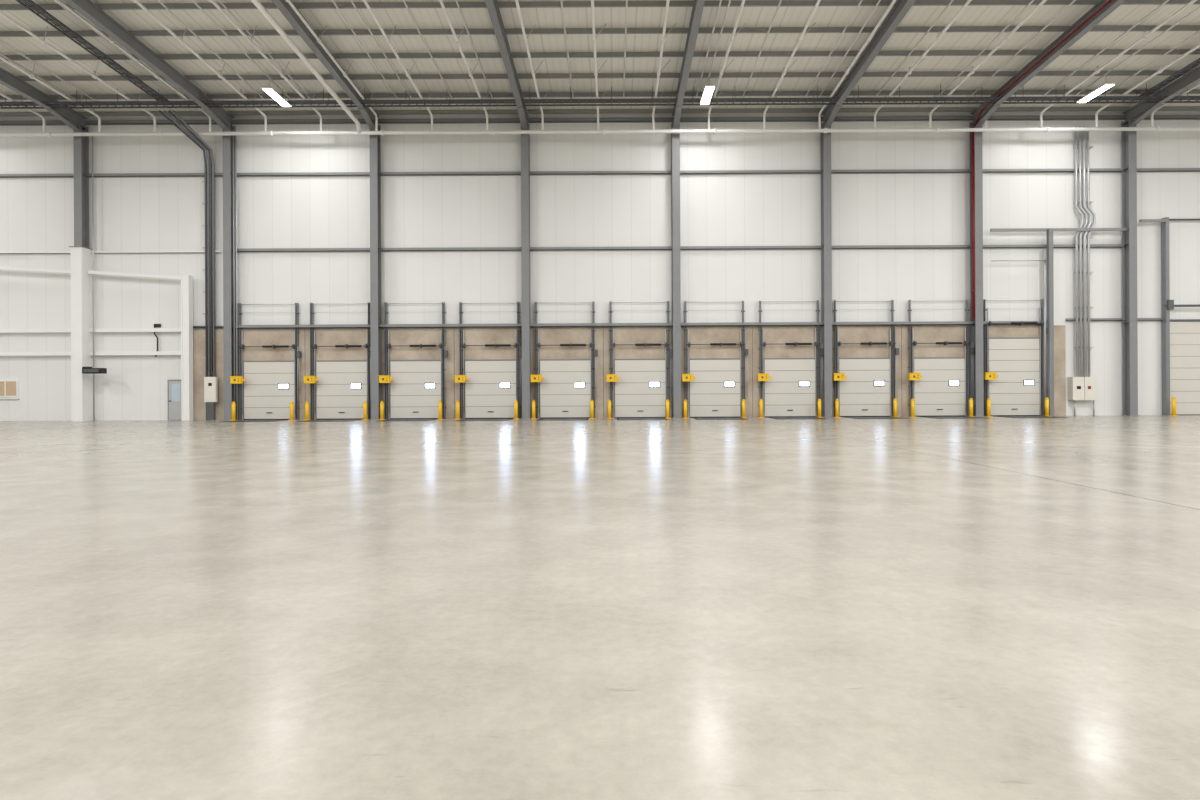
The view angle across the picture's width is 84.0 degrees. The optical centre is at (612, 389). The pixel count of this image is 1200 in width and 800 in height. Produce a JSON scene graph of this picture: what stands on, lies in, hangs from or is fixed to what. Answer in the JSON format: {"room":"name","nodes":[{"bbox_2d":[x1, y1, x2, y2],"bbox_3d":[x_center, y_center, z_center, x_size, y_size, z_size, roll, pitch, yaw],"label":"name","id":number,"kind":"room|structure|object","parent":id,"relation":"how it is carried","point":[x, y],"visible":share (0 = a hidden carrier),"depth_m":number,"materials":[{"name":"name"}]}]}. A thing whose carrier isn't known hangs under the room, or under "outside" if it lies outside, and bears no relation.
{"room":"distribution center","nodes":[
{"label":"distribution center","id":0,"kind":"room"},
{"bbox_2d":[0,67,87,130],"bbox_3d":[-27.878,-15.578,2.600,0.300,4.383,65.200,0,0,0],"label":"rafter","id":1,"kind":"object","parent":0,"point":[70,117],"depth_m":32.38,"materials":[{"name":"grey metal"}]},
{"bbox_2d":[63,0,234,131],"bbox_3d":[-20.128,-15.616,2.600,0.300,4.383,65.200,0,0,0],"label":"rafter","id":2,"kind":"object","parent":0,"point":[86,8],"depth_m":28.76,"materials":[{"name":"grey metal"}]},
{"bbox_2d":[272,0,378,128],"bbox_3d":[-12.478,-15.655,2.600,0.300,4.383,65.200,0,0,0],"label":"rafter","id":3,"kind":"object","parent":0,"point":[284,7],"depth_m":28.70,"materials":[{"name":"grey metal"}]},
{"bbox_2d":[485,0,528,127],"bbox_3d":[-4.609,-15.694,2.600,0.300,4.383,65.200,0,0,0],"label":"rafter","id":4,"kind":"object","parent":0,"point":[493,9],"depth_m":28.77,"materials":[{"name":"grey metal"}]},
{"bbox_2d":[0,415,1199,799],"bbox_3d":[0.008,1.630,2.800,94.000,0.300,65.600,0,0,0],"label":"floor","id":5,"kind":"structure","parent":0,"point":[750,608],"depth_m":4.58,"materials":[{"name":"concrete"}]},
{"bbox_2d":[0,267,192,420],"bbox_3d":[-30.437,-2.590,34.925,16.719,8.444,0.550,0,0,0],"label":"steel frame","id":6,"kind":"object","parent":5,"relation":"on","point":[186,329],"visible":0.86,"depth_m":34.80,"materials":[{"name":"white metal"}]},
{"bbox_2d":[92,136,94,420],"bbox_3d":[-27.230,-5.884,34.930,0.060,15.000,0.060,0,0,0],"label":"conduit","id":7,"kind":"object","parent":6,"relation":"attached to","point":[92,136],"visible":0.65,"depth_m":34.91,"materials":[{"name":"grey metal"}]},
{"bbox_2d":[204,377,217,419],"bbox_3d":[-21.079,0.449,34.945,0.628,2.272,0.190,0,0,0],"label":"electrical cabinet","id":8,"kind":"object","parent":5,"relation":"on","point":[210,383],"visible":0.98,"depth_m":34.88,"materials":[{"name":"white metal"}]},
{"bbox_2d":[222,122,236,419],"bbox_3d":[-20.081,-6.170,34.900,0.540,15.500,0.560,0,0,0],"label":"steel column","id":9,"kind":"structure","parent":5,"relation":"on","point":[227,141],"depth_m":34.68,"materials":[{"name":"grey metal"}]},
{"bbox_2d":[233,135,237,419],"bbox_3d":[-19.794,-5.921,34.930,0.191,15.000,0.060,0,0,0],"label":"conduit","id":10,"kind":"object","parent":9,"relation":"attached to","point":[233,135],"visible":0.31,"depth_m":34.91,"materials":[{"name":"grey metal"}]},
{"bbox_2d":[230,376,244,383],"bbox_3d":[-19.563,-0.527,34.800,0.720,0.390,0.360,0,0,0],"label":"control box","id":11,"kind":"object","parent":9,"relation":"attached to","point":[233,379],"visible":1,"depth_m":34.66,"materials":[{"name":"metal"}]},
{"bbox_2d":[232,402,235,419],"bbox_3d":[-19.735,1.094,34.680,0.280,0.970,0.280,0,0,0],"label":"bollard","id":12,"kind":"object","parent":5,"relation":"on","point":[233,403],"visible":0.98,"depth_m":34.61,"materials":[{"name":"metal"}]},
{"bbox_2d":[222,419,287,421],"bbox_3d":[-18.112,1.556,33.910,2.500,0.030,2.380,0,0,0],"label":"dock leveller","id":13,"kind":"object","parent":5,"relation":"on","point":[269,420],"visible":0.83,"depth_m":33.98,"materials":[{"name":"grey metal"}]},
{"bbox_2d":[290,401,293,419],"bbox_3d":[-16.705,1.079,34.680,0.280,0.970,0.280,0,0,0],"label":"bollard","id":14,"kind":"object","parent":5,"relation":"on","point":[291,402],"visible":0.98,"depth_m":34.62,"materials":[{"name":"yellow metal"}]},
{"bbox_2d":[305,401,310,419],"bbox_3d":[-15.915,1.075,34.680,0.280,0.970,0.280,0,0,0],"label":"bollard","id":15,"kind":"object","parent":5,"relation":"on","point":[306,402],"visible":0.99,"depth_m":34.61,"materials":[{"name":"yellow metal"}]},
{"bbox_2d":[296,419,361,421],"bbox_3d":[-14.293,1.536,33.910,2.500,0.030,2.380,0,0,0],"label":"dock leveller","id":16,"kind":"object","parent":5,"relation":"on","point":[316,420],"visible":0.9,"depth_m":33.64,"materials":[{"name":"grey metal"}]},
{"bbox_2d":[362,401,368,419],"bbox_3d":[-12.885,1.059,34.680,0.280,0.970,0.280,0,0,0],"label":"bollard","id":17,"kind":"object","parent":5,"relation":"on","point":[365,402],"visible":1,"depth_m":34.60,"materials":[{"name":"yellow metal"}]},
{"bbox_2d":[369,123,381,419],"bbox_3d":[-12.431,-6.208,34.900,0.540,15.500,0.560,0,0,0],"label":"steel column","id":18,"kind":"structure","parent":5,"relation":"on","point":[375,140],"depth_m":34.68,"materials":[{"name":"grey metal"}]},
{"bbox_2d":[378,375,392,382],"bbox_3d":[-11.843,-0.566,34.800,0.720,0.390,0.360,0,0,0],"label":"control box","id":19,"kind":"object","parent":18,"relation":"attached to","point":[382,378],"visible":1,"depth_m":34.66,"materials":[{"name":"metal"}]},
{"bbox_2d":[378,401,384,419],"bbox_3d":[-12.015,1.055,34.680,0.280,0.970,0.280,0,0,0],"label":"bollard","id":20,"kind":"object","parent":5,"relation":"on","point":[381,402],"visible":1,"depth_m":34.61,"materials":[{"name":"yellow metal"}]},
{"bbox_2d":[380,419,435,420],"bbox_3d":[-10.393,1.517,33.910,2.500,0.030,2.380,0,0,0],"label":"dock leveller","id":21,"kind":"object","parent":5,"relation":"on","point":[387,419],"visible":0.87,"depth_m":33.35,"materials":[{"name":"grey metal"}]},
{"bbox_2d":[438,401,441,418],"bbox_3d":[-8.985,1.040,34.680,0.280,0.970,0.280,0,0,0],"label":"bollard","id":22,"kind":"object","parent":5,"relation":"on","point":[440,402],"visible":0.98,"depth_m":34.59,"materials":[{"name":"metal"}]},
{"bbox_2d":[456,401,459,418],"bbox_3d":[-8.070,1.035,34.680,0.280,0.970,0.280,0,0,0],"label":"bollard","id":23,"kind":"object","parent":5,"relation":"on","point":[457,402],"visible":0.98,"depth_m":34.61,"materials":[{"name":"metal"}]},
{"bbox_2d":[457,418,513,420],"bbox_3d":[-6.448,1.497,33.910,2.500,0.030,2.380,0,0,0],"label":"dock leveller","id":24,"kind":"object","parent":5,"relation":"on","point":[469,419],"visible":0.97,"depth_m":33.88,"materials":[{"name":"grey metal"}]},
{"bbox_2d":[514,400,518,418],"bbox_3d":[-5.040,1.020,34.680,0.280,0.970,0.280,0,0,0],"label":"bollard","id":25,"kind":"object","parent":5,"relation":"on","point":[516,401],"visible":0.99,"depth_m":34.64,"materials":[{"name":"yellow metal"}]},
{"bbox_2d":[521,121,530,418],"bbox_3d":[-4.561,-6.247,34.900,0.540,15.500,0.560,0,0,0],"label":"steel column","id":26,"kind":"structure","parent":5,"relation":"on","point":[525,138],"depth_m":34.68,"materials":[{"name":"grey metal"}]},
{"bbox_2d":[531,375,543,381],"bbox_3d":[-3.953,-0.605,34.800,0.720,0.390,0.360,0,0,0],"label":"control box","id":27,"kind":"object","parent":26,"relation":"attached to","point":[534,378],"visible":1,"depth_m":34.66,"materials":[{"name":"metal"}]},
{"bbox_2d":[531,400,536,418],"bbox_3d":[-4.125,1.016,34.680,0.280,0.970,0.280,0,0,0],"label":"bollard","id":28,"kind":"object","parent":5,"relation":"on","point":[533,401],"visible":1,"depth_m":34.61,"materials":[{"name":"metal"}]},
{"bbox_2d":[537,418,588,420],"bbox_3d":[-2.503,1.478,33.910,2.500,0.030,2.380,0,0,0],"label":"dock leveller","id":29,"kind":"object","parent":5,"relation":"on","point":[541,419],"visible":0.97,"depth_m":33.56,"materials":[{"name":"grey metal"}]},
{"bbox_2d":[589,400,594,418],"bbox_3d":[-1.095,1.000,34.680,0.280,0.970,0.280,0,0,0],"label":"bollard","id":30,"kind":"object","parent":5,"relation":"on","point":[591,401],"visible":1,"depth_m":34.59,"materials":[{"name":"yellow metal"}]},
{"bbox_2d":[607,400,611,418],"bbox_3d":[-0.180,0.996,34.680,0.280,0.970,0.280,0,0,0],"label":"bollard","id":31,"kind":"object","parent":5,"relation":"on","point":[609,401],"visible":1,"depth_m":34.61,"materials":[{"name":"metal"}]},
{"bbox_2d":[193,325,1065,419],"bbox_3d":[0.842,-0.914,35.258,46.138,4.780,0.083,0,0,0],"label":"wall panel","id":32,"kind":"object","parent":5,"relation":"on","point":[776,338],"visible":0.47,"depth_m":35.22,"materials":[{"name":"concrete"}]},
{"bbox_2d":[617,418,667,419],"bbox_3d":[1.442,1.458,33.910,2.500,0.030,2.380,0,0,0],"label":"dock leveller","id":33,"kind":"object","parent":5,"relation":"on","point":[617,418],"visible":0.91,"depth_m":33.13,"materials":[{"name":"grey metal"}]},
{"bbox_2d":[666,400,669,417],"bbox_3d":[2.850,0.981,34.680,0.280,0.970,0.280,0,0,0],"label":"bollard","id":34,"kind":"object","parent":5,"relation":"on","point":[667,401],"visible":0.98,"depth_m":34.60,"materials":[{"name":"metal"}]},
{"bbox_2d":[671,120,681,417],"bbox_3d":[3.309,-6.287,34.900,0.540,15.500,0.560,0,0,0],"label":"steel column","id":35,"kind":"structure","parent":5,"relation":"on","point":[675,137],"depth_m":34.68,"materials":[{"name":"grey metal"}]},
{"bbox_2d":[684,399,686,417],"bbox_3d":[3.765,0.976,34.680,0.280,0.970,0.280,0,0,0],"label":"bollard","id":36,"kind":"object","parent":5,"relation":"on","point":[685,400],"visible":0.98,"depth_m":34.61,"materials":[{"name":"metal"}]},
{"bbox_2d":[692,417,744,419],"bbox_3d":[5.387,1.438,33.910,2.500,0.030,2.380,0,0,0],"label":"dock leveller","id":37,"kind":"object","parent":5,"relation":"on","point":[697,418],"visible":1,"depth_m":33.72,"materials":[{"name":"grey metal"}]},
{"bbox_2d":[741,399,746,417],"bbox_3d":[6.795,0.961,34.680,0.280,0.970,0.280,0,0,0],"label":"bollard","id":38,"kind":"object","parent":5,"relation":"on","point":[743,400],"visible":1,"depth_m":34.59,"materials":[{"name":"metal"}]},
{"bbox_2d":[758,399,764,417],"bbox_3d":[7.710,0.957,34.680,0.280,0.970,0.280,0,0,0],"label":"bollard","id":39,"kind":"object","parent":5,"relation":"on","point":[761,400],"visible":1,"depth_m":34.61,"materials":[{"name":"yellow metal"}]},
{"bbox_2d":[767,417,826,418],"bbox_3d":[9.332,1.418,33.910,2.500,0.030,2.380,0,0,0],"label":"dock leveller","id":40,"kind":"object","parent":5,"relation":"on","point":[767,417],"visible":0.9,"depth_m":33.47,"materials":[{"name":"grey metal"}]},
{"bbox_2d":[818,399,822,417],"bbox_3d":[10.740,0.941,34.680,0.280,0.970,0.280,0,0,0],"label":"bollard","id":41,"kind":"object","parent":5,"relation":"on","point":[819,400],"visible":0.95,"depth_m":34.59,"materials":[{"name":"metal"}]},
{"bbox_2d":[820,119,831,416],"bbox_3d":[11.178,-6.326,34.900,0.540,15.500,0.560,0,0,0],"label":"steel column","id":42,"kind":"structure","parent":5,"relation":"on","point":[825,138],"depth_m":34.68,"materials":[{"name":"grey metal"}]},
{"bbox_2d":[835,399,838,416],"bbox_3d":[11.655,0.937,34.680,0.280,0.970,0.280,0,0,0],"label":"bollard","id":43,"kind":"object","parent":5,"relation":"on","point":[836,400],"visible":0.99,"depth_m":34.61,"materials":[{"name":"metal"}]},
{"bbox_2d":[846,416,908,418],"bbox_3d":[13.277,1.399,33.910,2.500,0.030,2.380,0,0,0],"label":"dock leveller","id":44,"kind":"object","parent":5,"relation":"on","point":[869,417],"visible":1,"depth_m":33.88,"materials":[{"name":"grey metal"}]},
{"bbox_2d":[893,398,896,416],"bbox_3d":[14.685,0.922,34.680,0.280,0.970,0.280,0,0,0],"label":"bollard","id":45,"kind":"object","parent":5,"relation":"on","point":[895,399],"visible":0.99,"depth_m":34.62,"materials":[{"name":"yellow metal"}]},
{"bbox_2d":[909,398,914,416],"bbox_3d":[15.600,0.917,34.680,0.280,0.970,0.280,0,0,0],"label":"bollard","id":46,"kind":"object","parent":5,"relation":"on","point":[912,399],"visible":0.99,"depth_m":34.61,"materials":[{"name":"yellow metal"}]},
{"bbox_2d":[916,416,982,418],"bbox_3d":[17.222,1.379,33.910,2.500,0.030,2.380,0,0,0],"label":"dock leveller","id":47,"kind":"object","parent":5,"relation":"on","point":[938,417],"visible":1,"depth_m":33.63,"materials":[{"name":"grey metal"}]},
{"bbox_2d":[969,398,974,416],"bbox_3d":[18.630,0.902,34.680,0.280,0.970,0.280,0,0,0],"label":"bollard","id":48,"kind":"object","parent":5,"relation":"on","point":[970,399],"visible":1,"depth_m":34.60,"materials":[{"name":"yellow metal"}]},
{"bbox_2d":[969,119,985,416],"bbox_3d":[19.048,-6.365,34.900,0.540,15.500,0.560,0,0,0],"label":"steel column","id":49,"kind":"structure","parent":5,"relation":"on","point":[977,366],"depth_m":34.68,"materials":[{"name":"grey metal"}]},
{"bbox_2d":[986,398,992,416],"bbox_3d":[19.545,0.897,34.680,0.280,0.970,0.280,0,0,0],"label":"bollard","id":50,"kind":"object","parent":5,"relation":"on","point":[988,399],"visible":1,"depth_m":34.61,"materials":[{"name":"yellow metal"}]},
{"bbox_2d":[995,416,1068,417],"bbox_3d":[21.167,1.359,33.910,2.500,0.030,2.380,0,0,0],"label":"dock leveller","id":51,"kind":"object","parent":5,"relation":"on","point":[995,416],"visible":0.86,"depth_m":33.36,"materials":[{"name":"grey metal"}]},
{"bbox_2d":[1045,398,1048,415],"bbox_3d":[22.575,0.882,34.680,0.280,0.970,0.280,0,0,0],"label":"bollard","id":52,"kind":"object","parent":5,"relation":"on","point":[1046,399],"visible":0.95,"depth_m":34.61,"materials":[{"name":"metal"}]},
{"bbox_2d":[990,219,1167,415],"bbox_3d":[24.452,-3.781,34.883,9.259,10.278,0.367,0,0,0],"label":"frame","id":53,"kind":"object","parent":5,"relation":"on","point":[1048,306],"visible":0.89,"depth_m":34.86,"materials":[{"name":"metal"}]},
{"bbox_2d":[1068,377,1095,415],"bbox_3d":[24.724,0.336,35.075,1.319,2.041,0.410,0,0,0],"label":"electrical cabinet","id":54,"kind":"object","parent":5,"relation":"on","point":[1079,388],"visible":1,"depth_m":34.88,"materials":[{"name":"white metal"}]},
{"bbox_2d":[1121,118,1139,415],"bbox_3d":[27.068,-6.405,34.900,0.540,15.500,0.560,0,0,0],"label":"steel column","id":55,"kind":"structure","parent":5,"relation":"on","point":[1129,138],"depth_m":34.68,"materials":[{"name":"grey metal"}]},
{"bbox_2d":[1122,66,1199,126],"bbox_3d":[27.021,-15.852,2.600,0.300,4.383,65.200,0,0,0],"label":"rafter","id":56,"kind":"object","parent":55,"relation":"on","point":[1139,111],"depth_m":32.66,"materials":[{"name":"grey metal"}]},
{"bbox_2d":[1169,397,1178,415],"bbox_3d":[29.170,0.849,34.680,0.280,0.970,0.280,0,0,0],"label":"bollard","id":57,"kind":"object","parent":5,"relation":"on","point":[1173,400],"visible":1,"depth_m":34.62,"materials":[{"name":"yellow metal"}]},
{"bbox_2d":[0,111,1199,420],"bbox_3d":[-0.033,-6.670,35.450,94.000,16.300,0.300,0,0,0],"label":"wall","id":58,"kind":"structure","parent":0,"point":[131,213],"depth_m":35.30,"materials":[{"name":"white metal"}]},
{"bbox_2d":[0,380,18,398],"bbox_3d":[-32.064,-0.026,35.240,1.264,1.002,0.120,0,0,0],"label":"window","id":59,"kind":"structure","parent":58,"relation":"in","point":[8,388],"depth_m":35.24,"materials":[{"name":"white paint"}]},
{"bbox_2d":[0,251,69,253],"bbox_3d":[-37.814,-7.220,35.220,18.942,0.140,0.160,0,0,0],"label":"rail","id":60,"kind":"object","parent":58,"relation":"attached to","point":[48,252],"visible":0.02,"depth_m":35.14,"materials":[{"name":"grey metal"}]},
{"bbox_2d":[69,246,92,420],"bbox_3d":[-27.805,-2.914,34.890,0.680,9.066,0.780,0,0,0],"label":"column","id":61,"kind":"structure","parent":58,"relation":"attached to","point":[81,257],"depth_m":34.55,"materials":[{"name":"white paint"}]},
{"bbox_2d":[73,123,88,247],"bbox_3d":[-27.831,-6.131,34.900,0.540,15.500,0.560,0,0,0],"label":"steel column","id":62,"kind":"structure","parent":61,"relation":"on","point":[81,143],"depth_m":34.69,"materials":[{"name":"grey metal"}]},
{"bbox_2d":[82,367,106,373],"bbox_3d":[-26.832,-1.027,34.320,1.215,0.360,0.440,0,0,0],"label":"heater","id":63,"kind":"object","parent":61,"relation":"attached to","point":[85,370],"visible":1,"depth_m":34.15,"materials":[{"name":"black metal"}]},
{"bbox_2d":[91,251,221,253],"bbox_3d":[-24.217,-7.288,35.220,6.984,0.140,0.160,0,0,0],"label":"rail","id":64,"kind":"object","parent":58,"relation":"attached to","point":[95,252],"visible":1,"depth_m":35.14,"materials":[{"name":"grey metal"}]},
{"bbox_2d":[154,324,160,356],"bbox_3d":[-24.087,-2.612,35.223,0.318,1.756,0.153,0,0,0],"label":"hanging cable","id":65,"kind":"object","parent":58,"relation":"hanging from","point":[155,325],"visible":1,"depth_m":35.16,"materials":[{"name":"black rubber"}]},
{"bbox_2d":[168,380,180,419],"bbox_3d":[-23.106,0.525,35.230,0.873,2.140,0.139,0,0,0],"label":"door","id":66,"kind":"structure","parent":58,"relation":"in","point":[174,386],"depth_m":35.21,"materials":[{"name":"grey paint"}]},
{"bbox_2d":[193,326,232,327],"bbox_3d":[-21.128,-3.335,35.200,2.328,0.120,0.200,0,0,0],"label":"rail","id":67,"kind":"object","parent":58,"relation":"attached to","point":[193,326],"visible":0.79,"depth_m":35.10,"materials":[{"name":"metal"}]},
{"bbox_2d":[237,303,300,419],"bbox_3d":[-18.088,-1.505,35.060,3.360,6.150,0.320,0,0,0],"label":"door","id":68,"kind":"structure","parent":58,"relation":"in","point":[267,391],"depth_m":35.15,"materials":[{"name":"white metal"}]},
{"bbox_2d":[310,302,370,419],"bbox_3d":[-14.268,-1.524,35.060,3.360,6.150,0.320,0,0,0],"label":"door","id":69,"kind":"structure","parent":58,"relation":"in","point":[342,387],"depth_m":35.15,"materials":[{"name":"white metal"}]},
{"bbox_2d":[304,376,317,382],"bbox_3d":[-15.743,-0.546,34.800,0.720,0.390,0.360,0,0,0],"label":"control box","id":70,"kind":"object","parent":69,"relation":"attached to","point":[307,379],"visible":1,"depth_m":34.66,"materials":[{"name":"metal"}]},
{"bbox_2d":[384,302,447,418],"bbox_3d":[-10.368,-1.543,35.060,3.360,6.150,0.320,0,0,0],"label":"door","id":71,"kind":"structure","parent":58,"relation":"in","point":[416,389],"depth_m":35.15,"materials":[{"name":"white metal"}]},
{"bbox_2d":[459,302,521,418],"bbox_3d":[-6.423,-1.563,35.060,3.360,6.150,0.320,0,0,0],"label":"door","id":72,"kind":"structure","parent":58,"relation":"in","point":[490,391],"depth_m":35.15,"materials":[{"name":"white metal"}]},
{"bbox_2d":[454,375,468,382],"bbox_3d":[-7.898,-0.586,34.800,0.720,0.390,0.360,0,0,0],"label":"control box","id":73,"kind":"object","parent":72,"relation":"attached to","point":[458,378],"visible":1,"depth_m":34.66,"materials":[{"name":"metal"}]},
{"bbox_2d":[534,301,597,417],"bbox_3d":[-2.478,-1.583,35.060,3.360,6.150,0.320,0,0,0],"label":"door","id":74,"kind":"structure","parent":58,"relation":"in","point":[565,391],"depth_m":35.15,"materials":[{"name":"white metal"}]},
{"bbox_2d":[0,115,1199,125],"bbox_3d":[-0.071,-14.270,35.220,94.000,0.240,0.160,0,0,0],"label":"beam","id":75,"kind":"structure","parent":58,"relation":"attached to","point":[1027,117],"depth_m":35.14,"materials":[{"name":"metal"}]},
{"bbox_2d":[0,168,1199,177],"bbox_3d":[-0.057,-11.483,35.220,94.000,0.190,0.160,0,0,0],"label":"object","id":76,"kind":"object","parent":58,"relation":"attached to","point":[897,171],"visible":1,"depth_m":35.14,"materials":[{"name":"grey metal"}]},
{"bbox_2d":[159,110,214,376],"bbox_3d":[-21.684,-7.245,34.074,0.762,13.228,2.576,0,0,20],"label":"pipe","id":77,"kind":"object","parent":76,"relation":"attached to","point":[209,203],"visible":1,"depth_m":35.05,"materials":[{"name":"metal"}]},
{"bbox_2d":[233,321,1043,328],"bbox_3d":[1.464,-3.448,35.150,42.857,0.200,0.300,0,0,0],"label":"rail","id":78,"kind":"object","parent":58,"relation":"attached to","point":[932,322],"visible":0.93,"depth_m":35.00,"materials":[{"name":"grey metal"}]},
{"bbox_2d":[609,301,672,417],"bbox_3d":[1.467,-1.602,35.060,3.360,6.150,0.320,0,0,0],"label":"door","id":79,"kind":"structure","parent":58,"relation":"in","point":[640,391],"depth_m":35.15,"materials":[{"name":"white metal"}]},
{"bbox_2d":[606,374,619,381],"bbox_3d":[-0.008,-0.625,34.800,0.720,0.390,0.360,0,0,0],"label":"control box","id":80,"kind":"object","parent":79,"relation":"attached to","point":[610,377],"visible":1,"depth_m":34.66,"materials":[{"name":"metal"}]},
{"bbox_2d":[232,244,1125,251],"bbox_3d":[3.322,-7.505,35.220,47.460,0.190,0.160,0,0,0],"label":"rail","id":81,"kind":"object","parent":58,"relation":"attached to","point":[1054,245],"visible":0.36,"depth_m":35.14,"materials":[{"name":"grey metal"}]},
{"bbox_2d":[683,300,747,417],"bbox_3d":[5.412,-1.622,35.060,3.360,6.150,0.320,0,0,0],"label":"door","id":82,"kind":"structure","parent":58,"relation":"in","point":[717,389],"depth_m":35.15,"materials":[{"name":"white metal"}]},
{"bbox_2d":[682,374,694,380],"bbox_3d":[3.937,-0.645,34.800,0.720,0.390,0.360,0,0,0],"label":"control box","id":83,"kind":"object","parent":82,"relation":"attached to","point":[685,377],"visible":1,"depth_m":34.66,"materials":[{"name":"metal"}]},
{"bbox_2d":[758,300,823,416],"bbox_3d":[9.357,-1.642,35.060,3.360,6.150,0.320,0,0,0],"label":"door","id":84,"kind":"structure","parent":58,"relation":"in","point":[792,389],"depth_m":35.15,"materials":[{"name":"white metal"}]},
{"bbox_2d":[757,373,770,380],"bbox_3d":[7.882,-0.664,34.800,0.720,0.390,0.360,0,0,0],"label":"control box","id":85,"kind":"object","parent":84,"relation":"attached to","point":[760,376],"visible":1,"depth_m":34.66,"materials":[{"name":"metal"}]},
{"bbox_2d":[833,300,898,416],"bbox_3d":[13.302,-1.661,35.060,3.360,6.150,0.320,0,0,0],"label":"door","id":86,"kind":"structure","parent":58,"relation":"in","point":[868,389],"depth_m":35.15,"materials":[{"name":"white metal"}]},
{"bbox_2d":[833,373,846,380],"bbox_3d":[11.827,-0.684,34.800,0.720,0.390,0.360,0,0,0],"label":"control box","id":87,"kind":"object","parent":86,"relation":"attached to","point":[836,376],"visible":1,"depth_m":34.66,"materials":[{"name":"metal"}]},
{"bbox_2d":[908,299,974,416],"bbox_3d":[17.247,-1.681,35.060,3.360,6.150,0.320,0,0,0],"label":"door","id":88,"kind":"structure","parent":58,"relation":"in","point":[944,387],"depth_m":35.15,"materials":[{"name":"white metal"}]},
{"bbox_2d":[908,373,921,379],"bbox_3d":[15.772,-0.704,34.800,0.720,0.390,0.360,0,0,0],"label":"control box","id":89,"kind":"object","parent":88,"relation":"attached to","point":[911,376],"visible":1,"depth_m":34.66,"materials":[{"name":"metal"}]},
{"bbox_2d":[983,299,1047,415],"bbox_3d":[21.192,-1.701,35.060,3.360,6.150,0.320,0,0,0],"label":"door","id":90,"kind":"structure","parent":58,"relation":"in","point":[1018,362],"depth_m":35.15,"materials":[{"name":"white metal"}]},
{"bbox_2d":[984,372,997,379],"bbox_3d":[19.717,-0.724,34.800,0.720,0.390,0.360,0,0,0],"label":"control box","id":91,"kind":"object","parent":90,"relation":"attached to","point":[987,375],"visible":1,"depth_m":34.66,"materials":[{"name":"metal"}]},
{"bbox_2d":[1073,126,1095,376],"bbox_3d":[24.821,-7.265,35.109,1.028,13.159,0.380,0,0,0],"label":"conduit riser","id":92,"kind":"object","parent":58,"relation":"attached to","point":[1088,212],"visible":0.98,"depth_m":35.00,"materials":[{"name":"silver metal"}]},
{"bbox_2d":[1065,318,1162,320],"bbox_3d":[26.595,-3.732,35.220,5.291,0.140,0.160,0,0,0],"label":"rail","id":93,"kind":"object","parent":58,"relation":"attached to","point":[1066,319],"visible":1,"depth_m":35.14,"materials":[{"name":"grey metal"}]},
{"bbox_2d":[1161,217,1199,414],"bbox_3d":[31.646,-3.878,35.065,5.400,10.400,0.430,0,0,0],"label":"door","id":94,"kind":"structure","parent":58,"relation":"in","point":[1180,337],"depth_m":35.15,"materials":[{"name":"metal"}]},
{"bbox_2d":[0,0,1199,111],"bbox_3d":[-0.083,-16.530,2.650,94.000,3.660,65.900,0,0,0],"label":"ceiling","id":95,"kind":"structure","parent":0,"point":[976,15],"depth_m":29.30,"materials":[{"name":"white metal"}]},
{"bbox_2d":[0,0,1199,116],"bbox_3d":[-0.081,-16.238,3.800,94.000,3.503,62.460,0,0,0],"label":"roof","id":96,"kind":"structure","parent":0,"point":[753,3],"depth_m":29.60,"materials":[{"name":"grey metal"}]},
{"bbox_2d":[0,0,1199,136],"bbox_3d":[-0.077,-15.349,2.712,93.800,4.372,63.436,0,0,0],"label":"pipes","id":97,"kind":"object","parent":96,"relation":"hanging from","point":[256,3],"visible":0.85,"depth_m":31.84,"materials":[{"name":"white metal"}]},
{"bbox_2d":[0,0,1199,108],"bbox_3d":[-0.079,-15.788,2.009,93.800,3.437,62.021,0,0,0],"label":"beam","id":98,"kind":"structure","parent":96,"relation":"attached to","point":[1146,95],"depth_m":32.59,"materials":[{"name":"metal"}]},
{"bbox_2d":[0,0,1199,100],"bbox_3d":[-0.381,-16.093,2.250,60.676,3.347,62.503,0,0,0],"label":"conduit","id":99,"kind":"object","parent":98,"relation":"attached to","point":[159,1],"visible":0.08,"depth_m":28.77,"materials":[{"name":"grey metal"}]},
{"bbox_2d":[262,79,291,106],"bbox_3d":[-15.971,-14.163,31.700,0.440,0.572,1.940,0,0,0],"label":"light","id":100,"kind":"object","parent":99,"relation":"hanging from","point":[269,90],"visible":1,"depth_m":31.52,"materials":[{"name":"white paint"}]},
{"bbox_2d":[700,77,714,104],"bbox_3d":[4.479,-14.266,31.700,0.440,0.572,1.940,0,0,0],"label":"light","id":101,"kind":"object","parent":99,"relation":"hanging from","point":[709,88],"visible":1,"depth_m":31.54,"materials":[{"name":"white paint"}]},
{"bbox_2d":[1076,82,1114,102],"bbox_3d":[22.928,-14.358,31.700,0.440,0.572,1.940,0,0,0],"label":"light","id":102,"kind":"object","parent":99,"relation":"hanging from","point":[1107,85],"visible":1,"depth_m":31.57,"materials":[{"name":"white paint"}]},
{"bbox_2d":[971,0,1111,318],"bbox_3d":[18.829,-10.678,2.954,0.220,13.968,63.912,0,0,0],"label":"pipe","id":103,"kind":"object","parent":96,"relation":"attached to","point":[1109,1],"visible":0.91,"depth_m":34.72,"materials":[{"name":"grey metal"}]},
{"bbox_2d":[672,0,704,127],"bbox_3d":[3.261,-15.733,2.600,0.300,4.383,65.200,0,0,0],"label":"rafter","id":104,"kind":"object","parent":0,"point":[698,5],"depth_m":28.83,"materials":[{"name":"grey metal"}]},
{"bbox_2d":[821,0,915,126],"bbox_3d":[11.131,-15.773,2.600,0.300,4.383,65.200,0,0,0],"label":"rafter","id":105,"kind":"object","parent":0,"point":[901,8],"depth_m":28.91,"materials":[{"name":"grey metal"}]},
{"bbox_2d":[971,0,1125,125],"bbox_3d":[19.001,-15.812,2.600,0.300,4.383,65.200,0,0,0],"label":"rafter","id":106,"kind":"object","parent":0,"point":[1110,7],"depth_m":28.99,"materials":[{"name":"grey metal"}]}
]}

